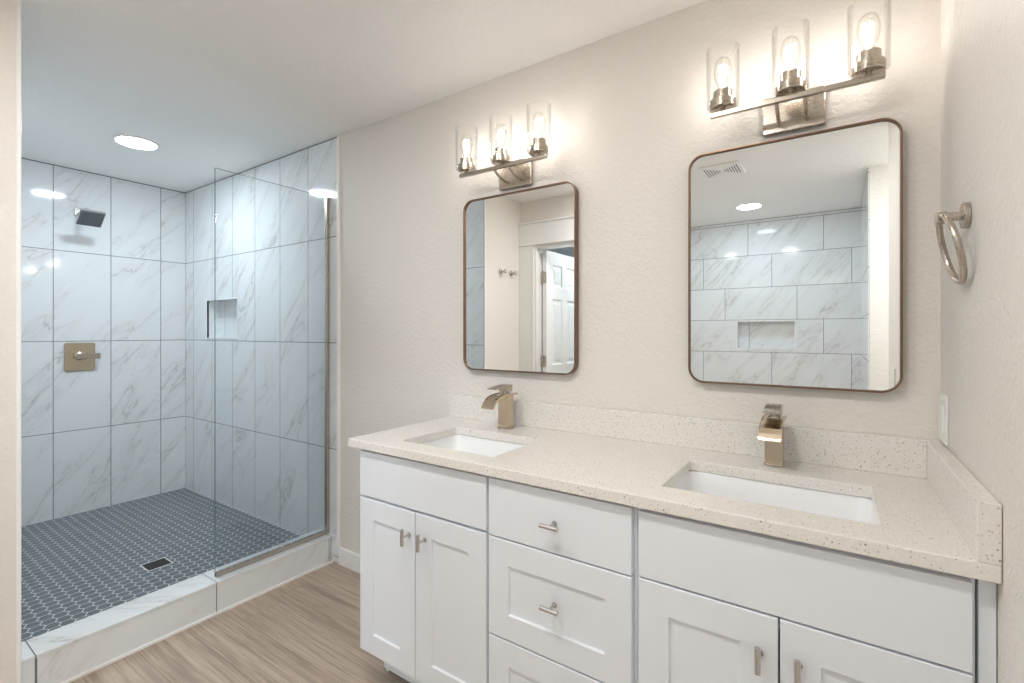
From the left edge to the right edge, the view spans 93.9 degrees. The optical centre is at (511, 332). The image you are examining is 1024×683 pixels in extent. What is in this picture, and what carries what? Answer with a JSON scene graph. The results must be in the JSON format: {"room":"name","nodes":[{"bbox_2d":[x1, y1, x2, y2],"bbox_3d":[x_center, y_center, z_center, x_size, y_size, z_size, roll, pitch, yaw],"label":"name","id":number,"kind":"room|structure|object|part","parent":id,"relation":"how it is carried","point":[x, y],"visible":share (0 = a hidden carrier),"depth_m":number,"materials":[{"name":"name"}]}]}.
{"room":"bathroom","nodes":[
{"label":"bathroom","id":0,"kind":"room"},
{"bbox_2d":[0,0,15,682],"bbox_3d":[-1.878,0.099,1.383,0.120,2.440,0.605,0,0,34],"label":"wall","id":1,"kind":"structure","parent":0,"point":[7,7],"depth_m":1.58,"materials":[{"name":"white paint"}]},
{"bbox_2d":[16,0,20,682],"bbox_3d":[-1.659,0.099,1.607,0.013,2.440,0.012,0,0,34],"label":"trim","id":2,"kind":"structure","parent":1,"relation":"attached to","point":[18,2],"depth_m":1.60,"materials":[{"name":"white paint"}]},
{"bbox_2d":[21,158,185,526],"bbox_3d":[-3.004,0.099,3.370,0.100,2.440,1.455,0,0,34],"label":"wall","id":3,"kind":"structure","parent":0,"point":[113,433],"depth_m":3.40,"materials":[{"name":"tile"}]},
{"bbox_2d":[64,343,100,371],"bbox_3d":[-2.957,0.170,3.294,0.060,0.194,0.180,0,0,34],"label":"shower valve","id":4,"kind":"object","parent":3,"relation":"attached to","point":[77,356],"visible":1,"depth_m":3.29,"materials":[{"name":"beige metal"}]},
{"bbox_3d":[-2.965,0.165,3.290,0.034,0.060,0.060,0,0,34],"label":"stem","id":5,"kind":"part","parent":4,"relation":"part of","materials":[{"name":"silver metal"}]},
{"bbox_3d":[-2.923,0.165,3.305,0.016,0.038,0.124,0,0,34],"label":"lever","id":6,"kind":"part","parent":4,"relation":"part of","materials":[{"name":"silver metal"}]},
{"bbox_2d":[74,207,105,227],"bbox_3d":[-2.869,-0.783,3.224,0.287,0.145,0.132,0,0,34],"label":"sprayer","id":7,"kind":"object","parent":3,"relation":"attached to","point":[85,216],"visible":1,"depth_m":3.17,"materials":[{"name":"metal"}]},
{"bbox_2d":[21,488,300,641],"bbox_3d":[-2.252,1.284,2.802,1.784,0.070,1.302,0,0,34],"label":"floor","id":8,"kind":"structure","parent":0,"point":[75,567],"depth_m":2.76,"materials":[{"name":"tile"}]},
{"bbox_2d":[140,557,173,571],"bbox_3d":[-1.912,1.249,2.574,0.116,0.003,0.116,0,0,34],"label":"shower drain","id":9,"kind":"object","parent":8,"relation":"on","point":[164,561],"visible":1,"depth_m":2.57,"materials":[{"name":"metal"}]},
{"bbox_2d":[61,560,332,682],"bbox_3d":[-1.387,1.314,2.216,0.008,0.010,1.277,0,0,34],"label":"trim","id":10,"kind":"structure","parent":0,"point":[331,561],"depth_m":2.12,"materials":[{"name":"white paint"}]},
{"bbox_2d":[70,561,409,682],"bbox_3d":[-0.589,1.359,0.256,3.720,0.080,3.850,0,0,34],"label":"floor","id":11,"kind":"structure","parent":0,"point":[305,629],"depth_m":2.01,"materials":[{"name":"brown wood"}]},
{"bbox_2d":[21,529,334,682],"bbox_3d":[-1.449,1.244,2.259,0.150,0.151,1.301,0,0,34],"label":"curb","id":12,"kind":"object","parent":11,"relation":"on","point":[61,654],"visible":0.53,"depth_m":2.05,"materials":[{"name":"stone"}]},
{"bbox_2d":[214,168,329,577],"bbox_3d":[-1.242,0.192,2.531,0.022,1.949,0.614,0,0,34],"label":"glass panel","id":13,"kind":"object","parent":12,"relation":"on","point":[239,565],"visible":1,"depth_m":2.77,"materials":[{"name":"clear glass"}]},
{"bbox_2d":[360,450,490,682],"bbox_3d":[-0.171,0.872,1.811,0.590,0.894,0.601,0,0,34],"label":"vanity cabinet","id":14,"kind":"object","parent":11,"relation":"on","point":[424,527],"visible":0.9,"depth_m":1.58,"materials":[{"name":"white paint"}]},
{"bbox_3d":[-0.437,0.883,1.688,0.282,0.558,0.018,0,0,34],"label":"door","id":15,"kind":"part","parent":14,"relation":"part of","materials":[{"name":"white paint"}]},
{"bbox_3d":[-0.358,0.683,1.599,0.015,0.054,0.040,0,0,34],"label":"handle","id":16,"kind":"part","parent":14,"relation":"part of","materials":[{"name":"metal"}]},
{"bbox_3d":[-0.296,0.683,1.557,0.015,0.054,0.040,0,0,34],"label":"handle","id":17,"kind":"part","parent":14,"relation":"part of","materials":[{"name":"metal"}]},
{"bbox_3d":[-0.195,0.883,1.523,0.296,0.558,0.018,0,0,34],"label":"door","id":18,"kind":"part","parent":14,"relation":"part of","materials":[{"name":"white paint"}]},
{"bbox_2d":[348,394,1001,583],"bbox_3d":[0.270,0.356,1.524,1.724,0.134,0.582,0,0,34],"label":"countertop","id":19,"kind":"structure","parent":14,"relation":"on","point":[931,512],"depth_m":1.33,"materials":[{"name":"stone"}]},
{"bbox_2d":[420,434,524,456],"bbox_3d":[-0.146,0.502,1.744,0.437,0.157,0.324,0,0,34],"label":"sink","id":20,"kind":"object","parent":19,"relation":"in","point":[470,444],"visible":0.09,"depth_m":1.91,"materials":[{"name":"white ceramic"}]},
{"bbox_2d":[481,384,517,428],"bbox_3d":[-0.049,0.304,1.931,0.058,0.176,0.172,0,0,34],"label":"faucet","id":21,"kind":"object","parent":19,"relation":"on","point":[504,398],"visible":1,"depth_m":1.94,"materials":[{"name":"beige metal"}]},
{"bbox_3d":[-0.049,0.275,1.931,0.058,0.052,0.172,0,0,34],"label":"spout","id":22,"kind":"part","parent":21,"relation":"part of","materials":[{"name":"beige metal"}]},
{"bbox_3d":[-0.047,0.230,1.934,0.043,0.028,0.118,0,0,34],"label":"handle","id":23,"kind":"part","parent":21,"relation":"part of","materials":[{"name":"silver metal"}]},
{"bbox_2d":[757,403,786,466],"bbox_3d":[0.755,0.304,1.385,0.058,0.176,0.172,0,0,34],"label":"faucet","id":24,"kind":"object","parent":19,"relation":"on","point":[771,425],"visible":1,"depth_m":1.39,"materials":[{"name":"beige metal"}]},
{"bbox_3d":[0.755,0.275,1.385,0.058,0.052,0.172,0,0,34],"label":"spout","id":25,"kind":"part","parent":24,"relation":"part of","materials":[{"name":"beige metal"}]},
{"bbox_3d":[0.757,0.230,1.387,0.043,0.028,0.118,0,0,34],"label":"handle","id":26,"kind":"part","parent":24,"relation":"part of","materials":[{"name":"silver metal"}]},
{"bbox_2d":[672,471,876,524],"bbox_3d":[0.647,0.502,1.218,0.466,0.157,0.314,0,0,34],"label":"sink","id":27,"kind":"object","parent":19,"relation":"in","point":[855,508],"visible":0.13,"depth_m":1.32,"materials":[{"name":"white ceramic"}]},
{"bbox_2d":[489,477,637,682],"bbox_3d":[0.261,0.872,1.517,0.453,0.894,0.601,0,0,34],"label":"vanity cabinet","id":28,"kind":"object","parent":11,"relation":"on","point":[563,566],"visible":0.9,"depth_m":1.29,"materials":[{"name":"white paint"}]},
{"bbox_3d":[0.118,1.031,1.310,0.441,0.262,0.018,0,0,34],"label":"drawer","id":29,"kind":"part","parent":28,"relation":"part of","materials":[{"name":"white paint"}]},
{"bbox_3d":[0.105,0.741,1.284,0.054,0.015,0.040,0,0,34],"label":"handle","id":30,"kind":"part","parent":28,"relation":"part of","materials":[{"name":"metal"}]},
{"bbox_3d":[0.105,0.520,1.284,0.054,0.015,0.040,0,0,34],"label":"handle","id":31,"kind":"part","parent":28,"relation":"part of","materials":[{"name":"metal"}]},
{"bbox_3d":[0.118,0.518,1.310,0.441,0.168,0.018,0,0,34],"label":"drawer","id":32,"kind":"part","parent":28,"relation":"part of","materials":[{"name":"white paint"}]},
{"bbox_2d":[638,470,996,682],"bbox_3d":[0.712,0.872,1.210,0.638,0.894,0.601,0,0,34],"label":"vanity cabinet","id":33,"kind":"object","parent":11,"relation":"on","point":[717,603],"visible":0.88,"depth_m":0.99,"materials":[{"name":"white paint"}]},
{"bbox_3d":[0.438,0.881,1.093,0.298,0.562,0.018,0,0,34],"label":"door","id":34,"kind":"part","parent":33,"relation":"part of","materials":[{"name":"white paint"}]},
{"bbox_3d":[0.517,0.682,1.004,0.015,0.054,0.040,0,0,34],"label":"handle","id":35,"kind":"part","parent":33,"relation":"part of","materials":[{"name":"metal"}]},
{"bbox_3d":[0.576,0.682,0.964,0.015,0.054,0.040,0,0,34],"label":"handle","id":36,"kind":"part","parent":33,"relation":"part of","materials":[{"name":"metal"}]},
{"bbox_3d":[0.687,0.881,0.924,0.294,0.562,0.018,0,0,34],"label":"door","id":37,"kind":"part","parent":33,"relation":"part of","materials":[{"name":"white paint"}]},
{"bbox_2d":[21,0,705,192],"bbox_3d":[-1.498,-1.161,0.553,5.759,0.080,4.420,0,0,34],"label":"ceiling","id":38,"kind":"structure","parent":0,"point":[236,86],"depth_m":2.01,"materials":[{"name":"white paint"}]},
{"bbox_2d":[113,134,158,149],"bbox_3d":[-2.210,-1.116,2.815,0.216,0.010,0.216,0,0,34],"label":"recessed light","id":39,"kind":"object","parent":38,"relation":"in","point":[132,141],"visible":1,"depth_m":2.80,"materials":[{"name":"white paint"}]},
{"bbox_2d":[186,0,940,562],"bbox_3d":[-0.703,0.099,2.612,4.559,2.440,0.122,0,0,34],"label":"wall","id":40,"kind":"structure","parent":0,"point":[625,115],"depth_m":2.04,"materials":[{"name":"white paint"}]},
{"bbox_2d":[206,297,237,338],"bbox_3d":[-2.127,-0.099,3.511,0.475,0.296,0.015,0,0,34],"label":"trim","id":41,"kind":"structure","parent":40,"relation":"attached to","point":[207,301],"depth_m":3.59,"materials":[{"name":"white tile"}]},
{"bbox_2d":[337,135,339,546],"bbox_3d":[-0.990,0.051,2.728,0.019,2.343,0.013,0,0,34],"label":"trim","id":42,"kind":"structure","parent":40,"relation":"attached to","point":[338,136],"depth_m":2.72,"materials":[{"name":"white paint"}]},
{"bbox_2d":[339,547,359,572],"bbox_3d":[-0.617,1.271,2.474,0.881,0.097,0.014,0,0,34],"label":"baseboard","id":43,"kind":"structure","parent":40,"relation":"attached to","point":[349,559],"depth_m":2.66,"materials":[{"name":"white paint"}]},
{"bbox_2d":[458,118,548,190],"bbox_3d":[-0.025,-0.746,1.978,0.456,0.258,0.167,0,0,34],"label":"vanity light","id":44,"kind":"object","parent":40,"relation":"attached to","point":[518,173],"visible":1,"depth_m":1.99,"materials":[{"name":"silver metal"}]},
{"bbox_2d":[458,157,474,173],"bbox_3d":[-0.195,-0.712,2.050,0.075,0.062,0.075,0,0,34],"label":"socket","id":45,"kind":"object","parent":44,"relation":"attached to","point":[466,166],"depth_m":2.02,"materials":[{"name":"silver metal"}]},
{"bbox_2d":[492,147,509,164],"bbox_3d":[-0.046,-0.712,1.948,0.075,0.062,0.075,0,0,34],"label":"socket","id":46,"kind":"object","parent":44,"relation":"attached to","point":[500,157],"depth_m":1.92,"materials":[{"name":"silver metal"}]},
{"bbox_3d":[-0.046,-0.655,2.012,0.012,0.040,0.098,0,0,34],"label":"arm","id":47,"kind":"part","parent":44,"relation":"part of","materials":[{"name":"silver metal"}]},
{"bbox_3d":[0.014,-0.655,1.971,0.012,0.040,0.098,0,0,34],"label":"arm","id":48,"kind":"part","parent":44,"relation":"part of","materials":[{"name":"silver metal"}]},
{"bbox_2d":[529,137,548,155],"bbox_3d":[0.104,-0.712,1.847,0.075,0.062,0.075,0,0,34],"label":"socket","id":49,"kind":"object","parent":44,"relation":"attached to","point":[538,147],"depth_m":1.82,"materials":[{"name":"silver metal"}]},
{"bbox_2d":[463,181,578,374],"bbox_3d":[0.020,-0.213,2.029,0.566,0.764,0.031,0,0,34],"label":"mirror","id":50,"kind":"object","parent":40,"relation":"attached to","point":[521,247],"visible":1,"depth_m":2.00,"materials":[{"name":"brown metal"}]},
{"bbox_2d":[449,394,926,478],"bbox_3d":[0.414,0.341,1.762,1.693,0.103,0.027,0,0,34],"label":"backsplash","id":51,"kind":"structure","parent":40,"relation":"attached to","point":[887,454],"depth_m":1.57,"materials":[{"name":"stone"}]},
{"bbox_2d":[688,118,902,392],"bbox_3d":[0.838,-0.213,1.473,0.566,0.764,0.031,0,0,34],"label":"mirror","id":52,"kind":"object","parent":40,"relation":"attached to","point":[795,243],"visible":1,"depth_m":1.44,"materials":[{"name":"brown metal"}]},
{"bbox_2d":[710,21,885,136],"bbox_3d":[0.820,-0.746,1.404,0.456,0.258,0.167,0,0,34],"label":"vanity light","id":53,"kind":"object","parent":40,"relation":"attached to","point":[793,108],"visible":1,"depth_m":1.41,"materials":[{"name":"silver metal"}]},
{"bbox_2d":[710,87,735,112],"bbox_3d":[0.650,-0.712,1.475,0.075,0.062,0.075,0,0,34],"label":"socket","id":54,"kind":"object","parent":53,"relation":"attached to","point":[723,101],"depth_m":1.45,"materials":[{"name":"silver metal"}]},
{"bbox_3d":[0.799,-0.655,1.437,0.012,0.040,0.098,0,0,34],"label":"arm","id":55,"kind":"part","parent":53,"relation":"part of","materials":[{"name":"silver metal"}]},
{"bbox_2d":[775,68,805,96],"bbox_3d":[0.800,-0.712,1.374,0.075,0.062,0.075,0,0,34],"label":"socket","id":56,"kind":"object","parent":53,"relation":"attached to","point":[791,83],"depth_m":1.35,"materials":[{"name":"silver metal"}]},
{"bbox_3d":[0.859,-0.655,1.397,0.012,0.040,0.098,0,0,34],"label":"arm","id":57,"kind":"part","parent":53,"relation":"part of","materials":[{"name":"silver metal"}]},
{"bbox_2d":[851,47,885,78],"bbox_3d":[0.949,-0.712,1.272,0.075,0.062,0.075,0,0,34],"label":"socket","id":58,"kind":"object","parent":53,"relation":"attached to","point":[870,63],"depth_m":1.25,"materials":[{"name":"silver metal"}]},
{"bbox_2d":[941,0,1023,682],"bbox_3d":[0.779,0.099,0.632,0.120,2.440,1.730,0,0,34],"label":"wall","id":59,"kind":"structure","parent":0,"point":[982,41],"depth_m":0.87,"materials":[{"name":"white paint"}]},
{"bbox_2d":[939,392,948,445],"bbox_3d":[1.108,0.221,1.230,0.008,0.124,0.106,0,0,34],"label":"switch plate","id":60,"kind":"object","parent":59,"relation":"attached to","point":[943,399],"visible":1,"depth_m":1.20,"materials":[{"name":"white plastic"}]},
{"bbox_2d":[934,202,970,284],"bbox_3d":[0.938,-0.186,1.020,0.053,0.173,0.159,0,0,34],"label":"towel ring","id":61,"kind":"object","parent":59,"relation":"attached to","point":[963,216],"visible":1,"depth_m":1.00,"materials":[{"name":"silver metal"}]},
{"bbox_3d":[0.933,-0.246,1.023,0.042,0.023,0.023,0,0,34],"label":"post","id":62,"kind":"part","parent":61,"relation":"part of","materials":[{"name":"silver metal"}]}
]}

